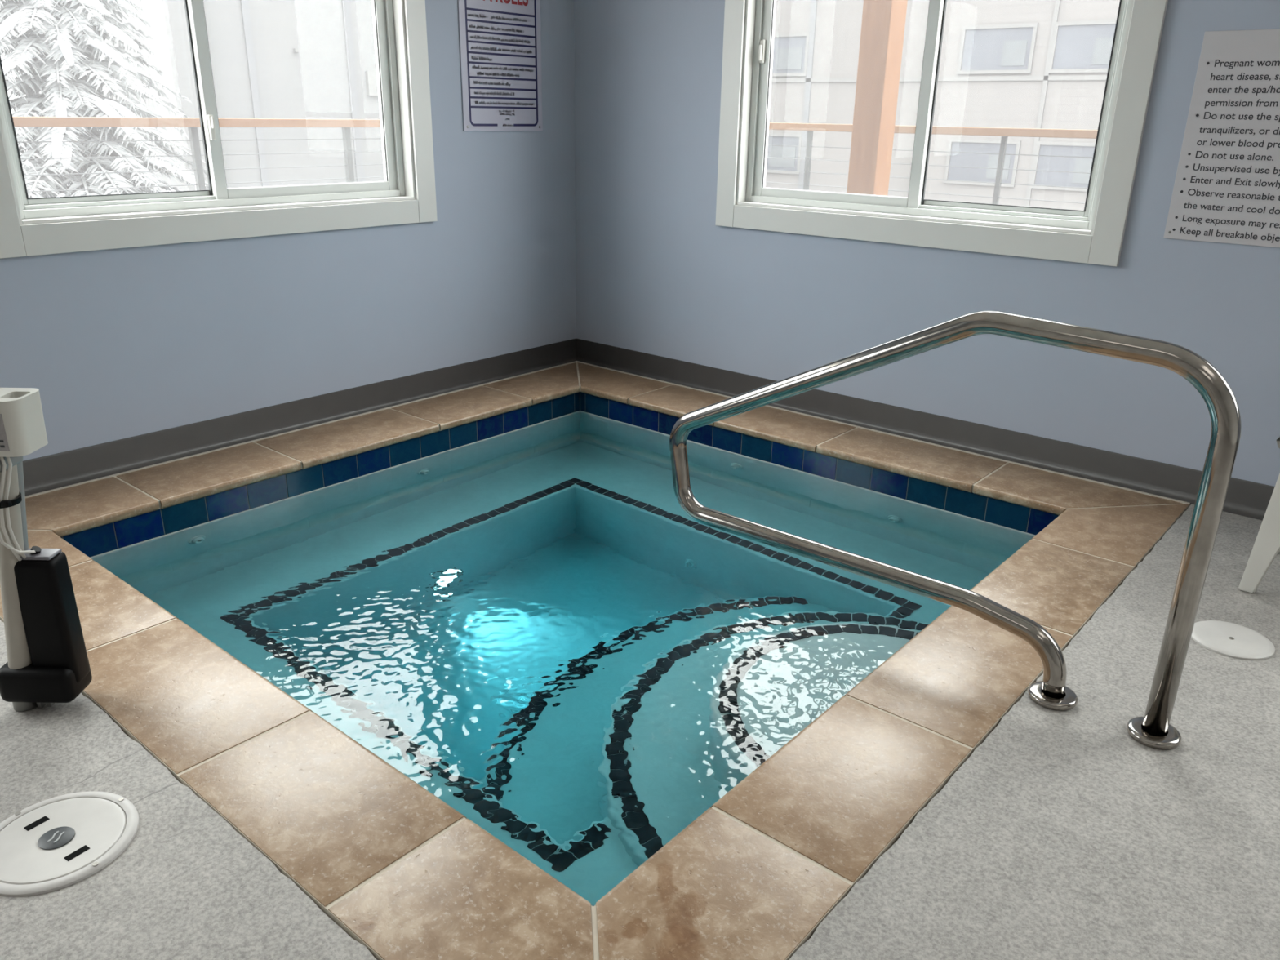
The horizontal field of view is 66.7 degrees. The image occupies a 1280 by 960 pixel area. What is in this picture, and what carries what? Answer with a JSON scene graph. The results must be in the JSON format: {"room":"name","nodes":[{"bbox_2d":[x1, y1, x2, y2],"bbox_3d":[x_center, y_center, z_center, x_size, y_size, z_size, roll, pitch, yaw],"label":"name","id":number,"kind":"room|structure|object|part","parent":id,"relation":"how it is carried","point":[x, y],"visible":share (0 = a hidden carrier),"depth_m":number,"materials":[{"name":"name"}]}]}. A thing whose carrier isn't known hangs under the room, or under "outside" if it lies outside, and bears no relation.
{"room":"indoor hot tub room","nodes":[
{"label":"indoor hot tub room","id":0,"kind":"room"},
{"bbox_2d":[0,660,92,702],"bbox_3d":[-1.288,0.426,2.105,0.158,0.084,0.100,1,21,0],"label":"base","id":1,"kind":"object","parent":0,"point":[24,681],"depth_m":2.06,"materials":[{"name":"black plastic"}]},
{"bbox_2d":[0,0,576,461],"bbox_3d":[-2.454,-1.096,2.441,0.160,2.800,6.400,18,26,37],"label":"wall","id":2,"kind":"structure","parent":0,"point":[117,344],"depth_m":3.95,"materials":[{"name":"blue paint"}]},
{"bbox_2d":[0,0,437,258],"bbox_3d":[-1.499,-1.621,3.416,0.179,1.484,1.723,18,26,37],"label":"window","id":3,"kind":"structure","parent":2,"relation":"in","point":[37,226],"depth_m":3.59,"materials":[{"name":"white paint"}]},
{"bbox_2d":[0,65,209,204],"bbox_3d":[-1.775,-1.536,3.176,0.018,1.194,0.679,18,26,37],"label":"sash","id":4,"kind":"object","parent":3,"relation":"attached to","point":[73,199],"depth_m":3.29,"materials":[{"name":"glass"}]},
{"bbox_3d":[-1.296,-1.709,3.657,0.034,1.226,0.804,18,26,37],"label":"sash","id":5,"kind":"part","parent":3,"relation":"part of","materials":[{"name":"glass"}]},
{"bbox_2d":[22,338,576,496],"bbox_3d":[-2.403,0.138,2.841,0.030,0.114,6.400,18,26,37],"label":"baseboard","id":6,"kind":"structure","parent":2,"relation":"attached to","point":[47,473],"depth_m":3.87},
{"bbox_2d":[457,0,542,131],"bbox_3d":[-0.610,-1.901,4.304,0.009,0.672,0.476,18,26,37],"label":"sign","id":7,"kind":"object","parent":2,"relation":"attached to","point":[500,40],"visible":1,"depth_m":4.32,"materials":[{"name":"metal"}]},
{"bbox_2d":[0,504,1279,959],"bbox_3d":[0.017,0.982,0.948,6.400,0.066,6.400,18,26,37],"label":"floor","id":8,"kind":"structure","parent":0,"point":[1063,835],"depth_m":1.77,"materials":[{"name":"concrete"}]},
{"bbox_2d":[0,387,92,711],"bbox_3d":[-1.296,-0.251,1.884,0.247,1.550,0.187,1,21,0],"label":"lift","id":9,"kind":"object","parent":8,"relation":"on","point":[47,663],"visible":1,"depth_m":2.01,"materials":[{"name":"black plastic"}]},
{"bbox_2d":[0,791,139,897],"bbox_3d":[-1.036,0.638,1.728,0.263,0.012,0.263,18,26,37],"label":"lid","id":10,"kind":"object","parent":8,"relation":"on","point":[55,843],"visible":1,"depth_m":1.72,"materials":[{"name":"plastic"}]},
{"bbox_2d":[0,360,1190,959],"bbox_3d":[-0.198,0.634,3.384,2.964,1.131,3.014,18,26,37],"label":"pool","id":11,"kind":"object","parent":8,"relation":"in","point":[403,873],"visible":0.49,"depth_m":2.11,"materials":[{"name":"stone"}]},
{"bbox_2d":[91,411,1034,906],"bbox_3d":[-0.193,0.719,3.359,2.305,1.010,2.371,18,26,37],"label":"pool water","id":12,"kind":"object","parent":11,"relation":"in","point":[531,626],"visible":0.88,"depth_m":2.82,"materials":[{"name":"teal liquid"}]},
{"bbox_2d":[669,311,1241,750],"bbox_3d":[0.617,-0.004,2.316,1.387,0.846,0.105,18,26,37],"label":"handrail","id":13,"kind":"object","parent":8,"relation":"on","point":[1154,730],"visible":1,"depth_m":2.08,"materials":[{"name":"silver metal"}]},
{"bbox_2d":[1238,436,1279,593],"bbox_3d":[1.994,-0.074,2.613,0.440,0.810,0.465,18,26,37],"label":"plastic chair","id":14,"kind":"object","parent":8,"relation":"on","point":[1266,547],"visible":1,"depth_m":2.66,"materials":[{"name":"white plastic"}]},
{"bbox_3d":[1.967,-0.092,2.579,0.430,0.037,0.390,18,26,37],"label":"seat","id":15,"kind":"part","parent":14,"relation":"part of","materials":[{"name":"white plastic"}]},
{"bbox_2d":[573,0,1279,505],"bbox_3d":[2.109,-1.173,2.856,6.560,2.800,0.160,18,26,37],"label":"wall","id":16,"kind":"structure","parent":0,"point":[655,273],"depth_m":3.90,"materials":[{"name":"blue paint"}]},
{"bbox_2d":[576,338,1275,520],"bbox_3d":[2.087,0.082,3.197,6.400,0.114,0.030,18,26,37],"label":"baseboard","id":17,"kind":"structure","parent":16,"relation":"attached to","point":[1245,498],"depth_m":3.85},
{"bbox_2d":[715,0,1168,266],"bbox_3d":[1.051,-1.653,3.628,1.696,1.492,0.179,18,26,37],"label":"window","id":18,"kind":"structure","parent":16,"relation":"in","point":[1095,234],"depth_m":3.70,"materials":[{"name":"white paint"}]},
{"bbox_3d":[0.811,-1.734,3.834,0.777,1.234,0.034,18,26,37],"label":"sash","id":19,"kind":"part","parent":18,"relation":"part of","materials":[{"name":"glass"}]},
{"bbox_2d":[923,0,1125,217],"bbox_3d":[1.353,-1.578,3.443,0.679,1.202,0.018,18,26,37],"label":"sash","id":20,"kind":"object","parent":18,"relation":"attached to","point":[1085,213],"depth_m":3.54,"materials":[{"name":"clear glass"}]},
{"bbox_2d":[1163,28,1279,247],"bbox_3d":[1.968,-1.018,2.922,0.610,0.622,0.008,18,26,37],"label":"warning sign","id":21,"kind":"object","parent":16,"relation":"attached to","point":[1226,189],"visible":1,"depth_m":3.02,"materials":[{"name":"metal"}]},
{"label":"outside","id":22,"kind":"structure","parent":0,"visible":0},
{"bbox_3d":[-0.111,0.610,2.503,8.850,0.140,8.850,18,26,37],"label":"deck","id":23,"kind":"object","parent":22,"visible":0},
{"bbox_2d":[12,116,383,192],"bbox_3d":[-3.324,-1.112,4.853,0.140,1.320,8.328,18,26,37],"label":"balcony railing","id":24,"kind":"object","parent":23,"relation":"on","point":[192,123],"visible":0.23,"depth_m":5.53,"materials":[{"name":"brown wood"}]},
{"bbox_3d":[-3.313,-1.707,4.628,0.140,0.048,8.328,18,26,37],"label":"rail","id":25,"kind":"part","parent":24,"relation":"part of","materials":[{"name":"brown wood"}]},
{"bbox_3d":[-2.541,-1.401,5.724,0.038,1.272,0.038,18,26,37],"label":"rail post","id":26,"kind":"part","parent":24,"relation":"part of","materials":[{"name":"grey metal"}]},
{"bbox_3d":[-1.890,-1.660,6.440,0.038,1.272,0.038,18,26,37],"label":"rail post","id":27,"kind":"part","parent":24,"relation":"part of","materials":[{"name":"grey metal"}]},
{"bbox_2d":[846,0,907,195],"bbox_3d":[1.142,-2.415,4.432,0.190,4.200,0.190,18,26,37],"label":"timber post","id":28,"kind":"object","parent":23,"relation":"on","point":[883,21],"visible":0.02,"depth_m":4.60,"materials":[{"name":"brown wood"}]},
{"bbox_2d":[765,122,1097,204],"bbox_3d":[2.594,-1.215,5.365,8.470,1.342,0.140,18,26,37],"label":"balcony railing","id":29,"kind":"object","parent":23,"relation":"on","point":[1004,132],"visible":0.17,"depth_m":5.66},
{"bbox_3d":[1.099,-1.667,6.559,0.028,1.298,0.028,18,26,37],"label":"rail post","id":30,"kind":"part","parent":29,"relation":"part of","materials":[{"name":"grey metal"}]},
{"bbox_3d":[2.604,-1.822,5.136,8.470,0.044,0.140,18,26,37],"label":"rail","id":31,"kind":"part","parent":29,"relation":"part of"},
{"bbox_3d":[2.074,-1.359,5.785,0.028,1.298,0.028,18,26,37],"label":"rail post","id":32,"kind":"part","parent":29,"relation":"part of","materials":[{"name":"white metal"}]},
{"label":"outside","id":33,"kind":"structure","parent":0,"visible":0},
{"label":"ground","id":34,"kind":"structure","parent":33,"visible":0},
{"bbox_2d":[0,0,208,198],"bbox_3d":[-6.430,-3.066,11.179,5.388,7.866,5.227,10,22,22],"label":"conifer","id":35,"kind":"object","parent":34,"relation":"on","point":[64,66],"visible":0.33,"depth_m":10.46,"materials":[{"name":"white plant"}]},
{"bbox_2d":[21,0,384,191],"bbox_3d":[-8.955,-12.563,30.067,9.900,11.250,16.200,18,26,37],"label":"apartment building","id":36,"kind":"structure","parent":34,"relation":"on","point":[270,59],"depth_m":23.90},
{"bbox_2d":[293,48,299,52],"bbox_3d":[-8.491,-10.601,23.992,0.120,0.080,0.100,18,26,37],"label":"wall vent","id":37,"kind":"object","parent":36,"relation":"attached to","point":[295,50],"depth_m":23.96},
{"bbox_2d":[365,71,377,95],"bbox_3d":[-7.073,-10.524,25.809,0.120,0.600,0.400,18,26,37],"label":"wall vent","id":38,"kind":"object","parent":36,"relation":"attached to","point":[371,89],"depth_m":25.71,"materials":[{"name":"white"}]},
{"bbox_2d":[765,0,1119,210],"bbox_3d":[16.718,-10.537,25.875,32.630,11.250,9.900,18,26,37],"label":"apartment building","id":39,"kind":"structure","parent":34,"relation":"on","point":[1006,64],"depth_m":26.64,"materials":[{"name":"beige concrete"}]},
{"bbox_2d":[768,146,795,167],"bbox_3d":[4.511,-10.238,30.806,0.937,0.614,0.015,18,26,37],"label":"blind","id":40,"kind":"object","parent":39,"relation":"hanging from","point":[788,152],"depth_m":30.80,"materials":[{"name":"white"}]},
{"bbox_3d":[3.974,-10.518,31.232,2.643,1.020,0.040,18,26,37],"label":"pane","id":41,"kind":"part","parent":39,"relation":"part of","materials":[{"name":"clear glass"}]},
{"bbox_2d":[774,47,802,69],"bbox_3d":[4.558,-12.914,29.797,0.937,0.614,0.015,18,26,37],"label":"blind","id":42,"kind":"object","parent":39,"relation":"hanging from","point":[785,58],"depth_m":29.79,"materials":[{"name":"white"}]},
{"bbox_3d":[4.020,-13.194,30.223,2.643,1.020,0.040,18,26,37],"label":"pane","id":43,"kind":"part","parent":39,"relation":"part of","materials":[{"name":"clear glass"}]},
{"bbox_3d":[9.450,-8.784,26.886,1.831,1.020,0.040,18,26,37],"label":"pane","id":44,"kind":"part","parent":39,"relation":"part of","materials":[{"name":"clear glass"}]},
{"bbox_3d":[9.496,-11.460,25.877,1.831,1.020,0.040,18,26,37],"label":"pane","id":45,"kind":"part","parent":39,"relation":"part of","materials":[{"name":"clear glass"}]},
{"bbox_2d":[985,155,1010,179],"bbox_3d":[9.802,-8.563,26.608,0.612,0.614,0.015,18,26,37],"label":"window","id":46,"kind":"structure","parent":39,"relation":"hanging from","point":[991,161],"depth_m":26.64,"materials":[{"name":"grey glass"}]},
{"bbox_2d":[1000,40,1027,66],"bbox_3d":[9.849,-11.239,25.598,0.612,0.614,0.015,18,26,37],"label":"blind","id":47,"kind":"object","parent":39,"relation":"hanging from","point":[1013,52],"depth_m":25.59,"materials":[{"name":"white"}]},
{"bbox_3d":[11.230,-8.220,25.474,1.605,1.020,0.040,18,26,37],"label":"pane","id":48,"kind":"part","parent":39,"relation":"part of","materials":[{"name":"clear glass"}]},
{"bbox_2d":[1071,158,1093,183],"bbox_3d":[11.531,-8.016,25.236,0.522,0.614,0.015,18,26,37],"label":"window","id":49,"kind":"structure","parent":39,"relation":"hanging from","point":[1078,165],"depth_m":25.27,"materials":[{"name":"glass"}]},
{"bbox_3d":[11.276,-10.896,24.464,1.605,1.020,0.040,18,26,37],"label":"pane","id":50,"kind":"part","parent":39,"relation":"part of","materials":[{"name":"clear glass"}]},
{"bbox_2d":[1091,37,1113,64],"bbox_3d":[11.577,-10.692,24.227,0.522,0.614,0.015,18,26,37],"label":"blind","id":51,"kind":"object","parent":39,"relation":"hanging from","point":[1101,47],"depth_m":24.26,"materials":[{"name":"white"}]}
]}

